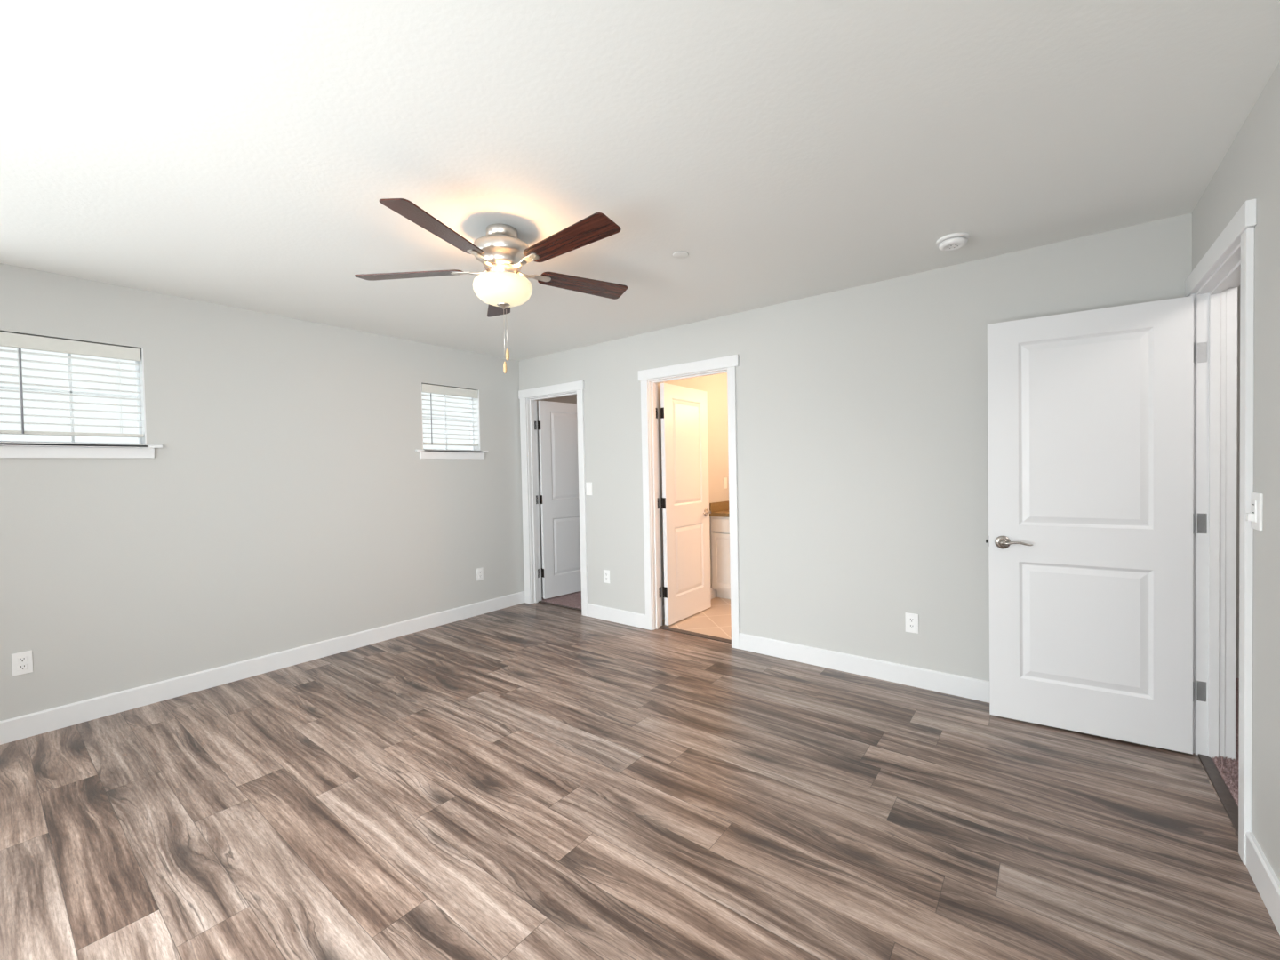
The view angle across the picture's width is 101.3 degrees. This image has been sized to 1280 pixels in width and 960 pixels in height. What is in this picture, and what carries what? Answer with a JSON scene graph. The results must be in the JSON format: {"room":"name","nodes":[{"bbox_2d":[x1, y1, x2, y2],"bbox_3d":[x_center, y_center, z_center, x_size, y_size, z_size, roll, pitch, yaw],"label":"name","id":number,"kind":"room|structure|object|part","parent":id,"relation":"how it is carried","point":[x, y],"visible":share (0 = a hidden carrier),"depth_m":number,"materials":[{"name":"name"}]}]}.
{"room":"empty bedroom","nodes":[
{"label":"empty bedroom","id":0,"kind":"room"},
{"bbox_2d":[0,263,576,720],"bbox_3d":[-2.166,0.065,4.170,0.140,2.440,6.420,0,2,38],"label":"wall","id":1,"kind":"structure","parent":0,"point":[288,500],"depth_m":3.45,"materials":[{"name":"grey paint"}]},
{"bbox_2d":[11,650,32,676],"bbox_3d":[-3.199,0.949,2.718,0.009,0.115,0.070,0,2,38],"label":"wall outlet","id":2,"kind":"object","parent":1,"relation":"attached to","point":[21,662],"visible":1,"depth_m":2.72,"materials":[{"name":"white plastic"}]},
{"bbox_2d":[16,656,27,663],"bbox_3d":[-3.197,0.929,2.716,0.003,0.029,0.034,0,2,38],"label":"receptacle","id":3,"kind":"object","parent":2,"relation":"attached to","point":[20,659],"depth_m":2.72,"materials":[{"name":"white plastic"}]},
{"bbox_2d":[17,663,27,671],"bbox_3d":[-3.197,0.969,2.717,0.003,0.029,0.034,0,2,38],"label":"receptacle","id":4,"kind":"object","parent":2,"relation":"attached to","point":[21,667],"depth_m":2.72,"materials":[{"name":"white plastic"}]},
{"bbox_2d":[0,347,162,458],"bbox_3d":[-3.136,-0.444,2.900,0.171,0.650,0.708,0,2,38],"label":"window","id":5,"kind":"structure","parent":1,"relation":"in","point":[8,449],"depth_m":2.93,"materials":[{"name":"wood"}]},
{"bbox_3d":[-3.180,-0.480,2.933,0.042,0.564,0.564,0,2,38],"label":"frame","id":6,"kind":"part","parent":5,"relation":"part of","materials":[{"name":"plastic"}]},
{"bbox_2d":[0,331,143,437],"bbox_3d":[-3.122,-0.503,2.886,0.069,0.517,0.556,0,2,38],"label":"window blind","id":7,"kind":"object","parent":5,"relation":"attached to","point":[20,341],"visible":1,"depth_m":2.86,"materials":[{"name":"white plastic"}]},
{"bbox_3d":[-3.243,-0.481,2.743,0.052,0.445,0.001,0,2,38],"label":"ladder cord","id":8,"kind":"part","parent":7,"relation":"part of","materials":[{"name":"white fabric"}]},
{"bbox_3d":[-3.123,-0.254,2.896,0.050,0.018,0.556,0,2,38],"label":"rail","id":9,"kind":"part","parent":7,"relation":"part of","materials":[{"name":"white plastic"}]},
{"bbox_3d":[-3.012,-0.492,3.040,0.052,0.445,0.001,0,2,38],"label":"ladder cord","id":10,"kind":"part","parent":7,"relation":"part of","materials":[{"name":"white fabric"}]},
{"bbox_3d":[-3.111,-0.190,2.889,0.120,0.018,0.708,0,2,38],"label":"sill","id":11,"kind":"part","parent":5,"relation":"part of","materials":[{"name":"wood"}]},
{"bbox_2d":[0,591,524,744],"bbox_3d":[-2.610,1.252,3.469,0.014,0.116,4.700,0,2,38],"label":"baseboard","id":12,"kind":"structure","parent":1,"relation":"attached to","point":[24,726],"depth_m":3.35,"materials":[{"name":"wood"}]},
{"bbox_2d":[415,382,488,459],"bbox_3d":[-1.719,-0.510,4.720,0.171,0.650,0.708,0,2,38],"label":"window","id":13,"kind":"structure","parent":1,"relation":"in","point":[476,452],"depth_m":4.77,"materials":[{"name":"wood"}]},
{"bbox_3d":[-1.763,-0.547,4.753,0.042,0.564,0.564,0,2,38],"label":"frame","id":14,"kind":"part","parent":13,"relation":"part of","materials":[{"name":"plastic"}]},
{"bbox_2d":[421,384,478,446],"bbox_3d":[-1.704,-0.570,4.707,0.069,0.517,0.556,0,2,38],"label":"window blind","id":15,"kind":"object","parent":13,"relation":"attached to","point":[425,388],"visible":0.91,"depth_m":4.68,"materials":[{"name":"white plastic"}]},
{"bbox_3d":[-1.706,-0.321,4.717,0.050,0.018,0.556,0,2,38],"label":"rail","id":16,"kind":"part","parent":15,"relation":"part of","materials":[{"name":"white plastic"}]},
{"bbox_3d":[-1.694,-0.257,4.710,0.120,0.018,0.708,0,2,38],"label":"sill","id":17,"kind":"part","parent":13,"relation":"part of","materials":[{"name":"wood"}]},
{"bbox_2d":[476,567,483,580],"bbox_3d":[-1.495,0.880,4.907,0.009,0.115,0.070,0,2,38],"label":"wall outlet","id":18,"kind":"object","parent":1,"relation":"attached to","point":[479,571],"visible":1,"depth_m":4.90,"materials":[{"name":"white plastic"}]},
{"bbox_2d":[0,0,1279,360],"bbox_3d":[-0.831,-1.176,1.979,4.945,0.080,4.955,0,2,38],"label":"ceiling","id":19,"kind":"structure","parent":0,"point":[240,154],"depth_m":1.76,"materials":[{"name":"white paint"}]},
{"bbox_2d":[354,198,627,373],"bbox_3d":[-0.592,-0.821,2.399,1.235,0.656,1.290,0,2,38],"label":"ceiling fan","id":20,"kind":"object","parent":19,"relation":"hanging from","point":[501,253],"visible":1,"depth_m":2.32,"materials":[{"name":"brown wood"}]},
{"bbox_3d":[-1.059,-0.951,2.432,0.480,0.006,0.132,-3,12,1],"label":"blade","id":21,"kind":"part","parent":20,"relation":"part of","materials":[{"name":"brown wood"}]},
{"bbox_3d":[-0.775,-0.965,2.021,0.132,0.006,0.480,10,4,19],"label":"blade","id":22,"kind":"part","parent":20,"relation":"part of","materials":[{"name":"brown wood"}]},
{"bbox_3d":[-0.756,-0.965,2.829,0.132,0.006,0.480,-15,4,-16],"label":"blade","id":23,"kind":"part","parent":20,"relation":"part of","materials":[{"name":"brown wood"}]},
{"bbox_3d":[-0.632,-0.869,2.424,0.267,0.113,0.267,0,2,38],"label":"lamp shade","id":24,"kind":"part","parent":20,"relation":"part of","materials":[{"name":"white glass"}]},
{"bbox_3d":[-0.297,-0.988,2.164,0.480,0.006,0.132,-3,-12,37],"label":"blade","id":25,"kind":"part","parent":20,"relation":"part of","materials":[{"name":"brown wood"}]},
{"bbox_3d":[-0.285,-0.988,2.664,0.480,0.006,0.132,-3,-12,-35],"label":"blade","id":26,"kind":"part","parent":20,"relation":"part of","materials":[{"name":"brown wood"}]},
{"bbox_2d":[672,251,688,257],"bbox_3d":[0.211,-1.169,2.723,0.084,0.006,0.084,0,2,38],"label":"sprinkler cover","id":27,"kind":"object","parent":19,"relation":"attached to","point":[678,254],"visible":1,"depth_m":2.72,"materials":[{"name":"white paint"}]},
{"bbox_2d":[936,232,969,251],"bbox_3d":[1.553,-1.177,2.605,0.144,0.041,0.144,0,2,38],"label":"smoke detector","id":28,"kind":"object","parent":19,"relation":"attached to","point":[951,242],"visible":1,"depth_m":2.57,"materials":[{"name":"white plastic"}]},
{"bbox_2d":[0,602,1279,959],"bbox_3d":[-0.715,1.301,2.049,4.747,0.001,4.785,0,2,38],"label":"floor","id":29,"kind":"structure","parent":0,"point":[538,780],"depth_m":1.99,"materials":[{"name":"brown wood"}]},
{"bbox_2d":[538,600,581,611],"bbox_3d":[-0.746,1.236,5.117,0.697,0.012,0.034,0,2,38],"label":"threshold strip","id":30,"kind":"object","parent":29,"relation":"on","point":[542,602],"visible":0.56,"depth_m":5.13,"materials":[{"name":"wood"}]},
{"bbox_2d":[658,625,731,643],"bbox_3d":[0.450,1.231,4.175,0.717,0.012,0.062,0,2,38],"label":"threshold strip","id":31,"kind":"object","parent":29,"relation":"on","point":[724,640],"visible":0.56,"depth_m":4.17,"materials":[{"name":"wood"}]},
{"bbox_2d":[1198,753,1238,834],"bbox_3d":[2.279,1.239,2.039,0.040,0.012,0.748,0,2,38],"label":"threshold strip","id":32,"kind":"object","parent":29,"relation":"on","point":[1225,796],"visible":0.56,"depth_m":2.09,"materials":[{"name":"wood"}]},
{"bbox_2d":[657,373,728,605],"bbox_3d":[0.530,-0.010,5.158,0.100,2.440,1.665,0,2,38],"label":"wall partition","id":33,"kind":"structure","parent":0,"point":[716,386],"depth_m":5.36,"materials":[{"name":"grey paint"}]},
{"bbox_2d":[662,587,716,619],"bbox_3d":[0.437,1.159,4.941,0.014,0.116,1.090,0,2,38],"label":"baseboard","id":34,"kind":"structure","parent":33,"relation":"attached to","point":[713,592],"depth_m":5.29,"materials":[{"name":"wood"}]},
{"bbox_2d":[723,477,727,488],"bbox_3d":[0.902,0.033,5.546,0.010,0.115,0.070,0,2,38],"label":"light switch","id":35,"kind":"object","parent":33,"relation":"attached to","point":[724,478],"visible":1,"depth_m":5.54,"materials":[{"name":"white plastic"}]},
{"bbox_2d":[662,597,731,639],"bbox_3d":[1.360,1.217,4.510,2.000,0.022,1.640,0,2,38],"label":"floor","id":36,"kind":"structure","parent":0,"point":[716,620],"depth_m":4.52,"materials":[{"name":"beige tile"}]},
{"bbox_2d":[710,516,730,599],"bbox_3d":[1.361,0.774,5.162,1.198,0.836,0.581,0,2,38],"label":"vanity cabinet","id":37,"kind":"object","parent":36,"relation":"on","point":[719,525],"visible":0.18,"depth_m":5.24,"materials":[{"name":"paint"}]},
{"bbox_2d":[709,500,729,517],"bbox_3d":[1.356,0.289,5.143,1.219,0.133,0.591,0,2,38],"label":"countertop","id":38,"kind":"structure","parent":37,"relation":"on","point":[721,508],"depth_m":5.34,"materials":[{"name":"brown stone"}]},
{"bbox_3d":[0.878,0.451,5.180,0.370,0.125,0.035,0,2,38],"label":"drawer","id":39,"kind":"part","parent":37,"relation":"part of","materials":[{"name":"paint"}]},
{"bbox_3d":[0.885,0.804,5.187,0.370,0.547,0.035,0,2,38],"label":"cabinet door","id":40,"kind":"part","parent":37,"relation":"part of","materials":[{"name":"paint"}]},
{"bbox_2d":[519,212,1191,680],"bbox_3d":[0.680,0.013,3.914,4.945,2.440,0.115,0,2,38],"label":"wall","id":41,"kind":"structure","parent":0,"point":[861,412],"depth_m":3.28,"materials":[{"name":"grey paint"}]},
{"bbox_2d":[518,380,588,615],"bbox_3d":[-0.797,0.171,5.069,0.891,2.137,0.161,0,2,38],"label":"door frame","id":42,"kind":"structure","parent":41,"relation":"attached to","point":[528,398],"depth_m":5.24,"materials":[{"name":"wood"}]},
{"bbox_3d":[-1.146,0.215,5.259,0.087,2.055,0.018,0,2,38],"label":"casing","id":43,"kind":"part","parent":42,"relation":"part of","materials":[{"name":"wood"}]},
{"bbox_3d":[-1.054,0.211,5.356,0.065,2.055,0.018,0,2,38],"label":"casing","id":44,"kind":"part","parent":42,"relation":"part of","materials":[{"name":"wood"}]},
{"bbox_3d":[-0.860,-0.855,4.993,0.891,0.082,0.024,0,2,38],"label":"head casing","id":45,"kind":"part","parent":42,"relation":"part of","materials":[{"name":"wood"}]},
{"bbox_3d":[-0.523,0.212,4.774,0.069,2.055,0.018,0,2,38],"label":"casing","id":46,"kind":"part","parent":42,"relation":"part of","materials":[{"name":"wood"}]},
{"bbox_2d":[534,400,581,599],"bbox_3d":[-0.764,0.194,5.545,0.752,2.008,0.147,-2,2,-44],"label":"door","id":47,"kind":"structure","parent":41,"relation":"in","point":[557,422],"depth_m":5.45,"materials":[{"name":"white wood"}]},
{"bbox_2d":[585,482,591,495],"bbox_3d":[-0.459,0.079,4.724,0.070,0.115,0.010,0,2,38],"label":"light switch","id":48,"kind":"object","parent":41,"relation":"attached to","point":[588,485],"visible":1,"depth_m":4.72,"materials":[{"name":"white plastic"}]},
{"bbox_2d":[603,569,609,583],"bbox_3d":[-0.293,0.851,4.624,0.070,0.115,0.009,0,2,38],"label":"wall outlet","id":49,"kind":"object","parent":41,"relation":"attached to","point":[606,572],"visible":1,"depth_m":4.62,"materials":[{"name":"white plastic"}]},
{"bbox_2d":[587,603,645,628],"bbox_3d":[-0.212,1.180,4.570,0.666,0.116,0.014,0,2,38],"label":"baseboard","id":50,"kind":"structure","parent":41,"relation":"attached to","point":[594,611],"depth_m":4.55,"materials":[{"name":"wood"}]},
{"bbox_2d":[656,383,711,625],"bbox_3d":[0.408,0.197,4.648,0.147,2.026,0.764,0,2,38],"label":"door","id":51,"kind":"structure","parent":41,"relation":"in","point":[683,410],"depth_m":4.60,"materials":[{"name":"white wood"}]},
{"bbox_3d":[0.634,0.299,4.869,0.053,0.068,0.068,0,2,38],"label":"handle","id":52,"kind":"part","parent":51,"relation":"part of","materials":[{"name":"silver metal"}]},
{"bbox_2d":[638,354,739,648],"bbox_3d":[0.411,0.166,4.128,0.911,2.137,0.161,0,2,38],"label":"door frame","id":53,"kind":"structure","parent":41,"relation":"attached to","point":[649,379],"depth_m":4.29,"materials":[{"name":"wood"}]},
{"bbox_3d":[0.056,0.210,4.323,0.067,2.055,0.018,0,2,38],"label":"casing","id":54,"kind":"part","parent":53,"relation":"part of","materials":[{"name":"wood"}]},
{"bbox_3d":[0.139,0.206,4.427,0.065,2.055,0.018,0,2,38],"label":"casing","id":55,"kind":"part","parent":53,"relation":"part of","materials":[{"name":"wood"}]},
{"bbox_3d":[0.348,-0.859,4.052,0.911,0.082,0.024,0,2,38],"label":"head casing","id":56,"kind":"part","parent":53,"relation":"part of","materials":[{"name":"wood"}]},
{"bbox_3d":[0.684,0.208,3.834,0.063,2.055,0.018,0,2,38],"label":"casing","id":57,"kind":"part","parent":53,"relation":"part of","materials":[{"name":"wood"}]},
{"bbox_2d":[739,632,989,703],"bbox_3d":[1.637,1.173,3.130,2.301,0.116,0.014,0,2,38],"label":"baseboard","id":58,"kind":"structure","parent":41,"relation":"attached to","point":[924,678],"depth_m":3.27,"materials":[{"name":"wood"}]},
{"bbox_2d":[904,612,918,633],"bbox_3d":[1.623,0.854,3.133,0.070,0.115,0.009,0,2,38],"label":"wall outlet","id":59,"kind":"object","parent":41,"relation":"attached to","point":[911,619],"visible":1,"depth_m":3.13,"materials":[{"name":"white plastic"}]},
{"bbox_2d":[908,624,914,629],"bbox_3d":[1.622,0.874,3.131,0.034,0.029,0.003,0,2,38],"label":"receptacle","id":60,"kind":"object","parent":59,"relation":"attached to","point":[910,626],"depth_m":3.13,"materials":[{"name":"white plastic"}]},
{"bbox_2d":[908,616,914,623],"bbox_3d":[1.621,0.835,3.131,0.034,0.029,0.003,0,2,38],"label":"receptacle","id":61,"kind":"object","parent":59,"relation":"attached to","point":[911,620],"depth_m":3.13,"materials":[{"name":"white plastic"}]},
{"bbox_2d":[1211,678,1239,806],"bbox_3d":[2.620,1.254,1.489,1.210,0.024,4.000,0,2,38],"label":"floor","id":62,"kind":"structure","parent":0,"point":[1237,679],"depth_m":2.57,"materials":[{"name":"carpet"}]},
{"bbox_2d":[1212,753,1238,805],"bbox_3d":[2.501,1.226,1.919,0.466,0.019,0.838,0,2,38],"label":"carpet","id":63,"kind":"object","parent":62,"relation":"on","point":[1221,763],"visible":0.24,"depth_m":2.20,"materials":[{"name":"brown carpet"}]},
{"bbox_2d":[1192,61,1279,881],"bbox_3d":[1.118,0.076,0.523,0.088,2.440,4.700,0,2,38],"label":"wall","id":64,"kind":"structure","parent":0,"point":[1250,169],"depth_m":1.59,"materials":[{"name":"grey paint"}]},
{"bbox_2d":[985,296,1207,753],"bbox_3d":[2.148,0.209,2.522,0.813,2.026,0.147,0,1,33],"label":"door","id":65,"kind":"structure","parent":64,"relation":"in","point":[1091,412],"depth_m":2.49,"materials":[{"name":"white wood"}]},
{"bbox_3d":[1.845,0.319,2.667,0.068,0.068,0.053,0,1,33],"label":"handle","id":66,"kind":"part","parent":65,"relation":"part of","materials":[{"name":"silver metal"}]},
{"bbox_3d":[1.884,0.317,2.619,0.127,0.020,0.020,0,1,33],"label":"lever","id":67,"kind":"part","parent":65,"relation":"part of","materials":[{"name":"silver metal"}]},
{"bbox_2d":[1184,198,1256,864],"bbox_3d":[2.275,0.173,1.997,0.150,2.137,0.930,0,2,38],"label":"door frame","id":68,"kind":"structure","parent":64,"relation":"attached to","point":[1228,263],"depth_m":2.27,"materials":[{"name":"wood"}]},
{"bbox_3d":[2.487,0.202,2.367,0.018,2.055,0.062,0,2,38],"label":"casing","id":69,"kind":"part","parent":68,"relation":"part of","materials":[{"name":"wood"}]},
{"bbox_3d":[2.203,-0.854,2.013,0.024,0.082,0.927,0,2,38],"label":"head casing","id":70,"kind":"part","parent":68,"relation":"part of","materials":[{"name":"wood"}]},
{"bbox_3d":[2.574,0.202,2.294,0.034,2.055,0.065,0,2,38],"label":"casing","id":71,"kind":"part","parent":68,"relation":"part of","materials":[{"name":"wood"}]},
{"bbox_3d":[2.301,-0.854,1.945,0.038,0.082,0.920,0,2,38],"label":"head casing","id":72,"kind":"part","parent":68,"relation":"part of","materials":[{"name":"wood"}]},
{"bbox_3d":[1.975,0.226,1.710,0.018,2.055,0.063,0,2,38],"label":"casing","id":73,"kind":"part","parent":68,"relation":"part of","materials":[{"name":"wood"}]},
{"bbox_2d":[1246,492,1263,530],"bbox_3d":[1.920,0.097,1.644,0.024,0.115,0.086,0,2,38],"label":"dimmer switch","id":74,"kind":"object","parent":64,"relation":"attached to","point":[1255,516],"visible":1,"depth_m":1.63,"materials":[{"name":"white plastic"}]},
{"bbox_2d":[1245,831,1279,935],"bbox_3d":[0.821,1.251,0.220,0.014,0.116,3.762,0,2,38],"label":"baseboard","id":75,"kind":"structure","parent":64,"relation":"attached to","point":[1264,877],"depth_m":1.57,"materials":[{"name":"wood"}]},
{"bbox_2d":[1236,284,1240,678],"bbox_3d":[3.817,-0.030,2.982,1.150,2.440,0.100,0,2,38],"label":"wall","id":76,"kind":"structure","parent":0,"point":[1239,286],"depth_m":3.12,"materials":[{"name":"grey paint"}]},
{"bbox_3d":[-0.098,1.223,5.566,1.400,0.024,1.505,0,2,38],"label":"floor","id":77,"kind":"structure","parent":0,"visible":0},
{"bbox_2d":[541,591,581,608],"bbox_3d":[-0.555,1.217,5.362,0.703,0.016,0.602,0,2,38],"label":"carpet","id":78,"kind":"object","parent":77,"relation":"on","point":[565,600],"visible":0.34,"depth_m":5.33,"materials":[{"name":"brown carpet"}]}
]}

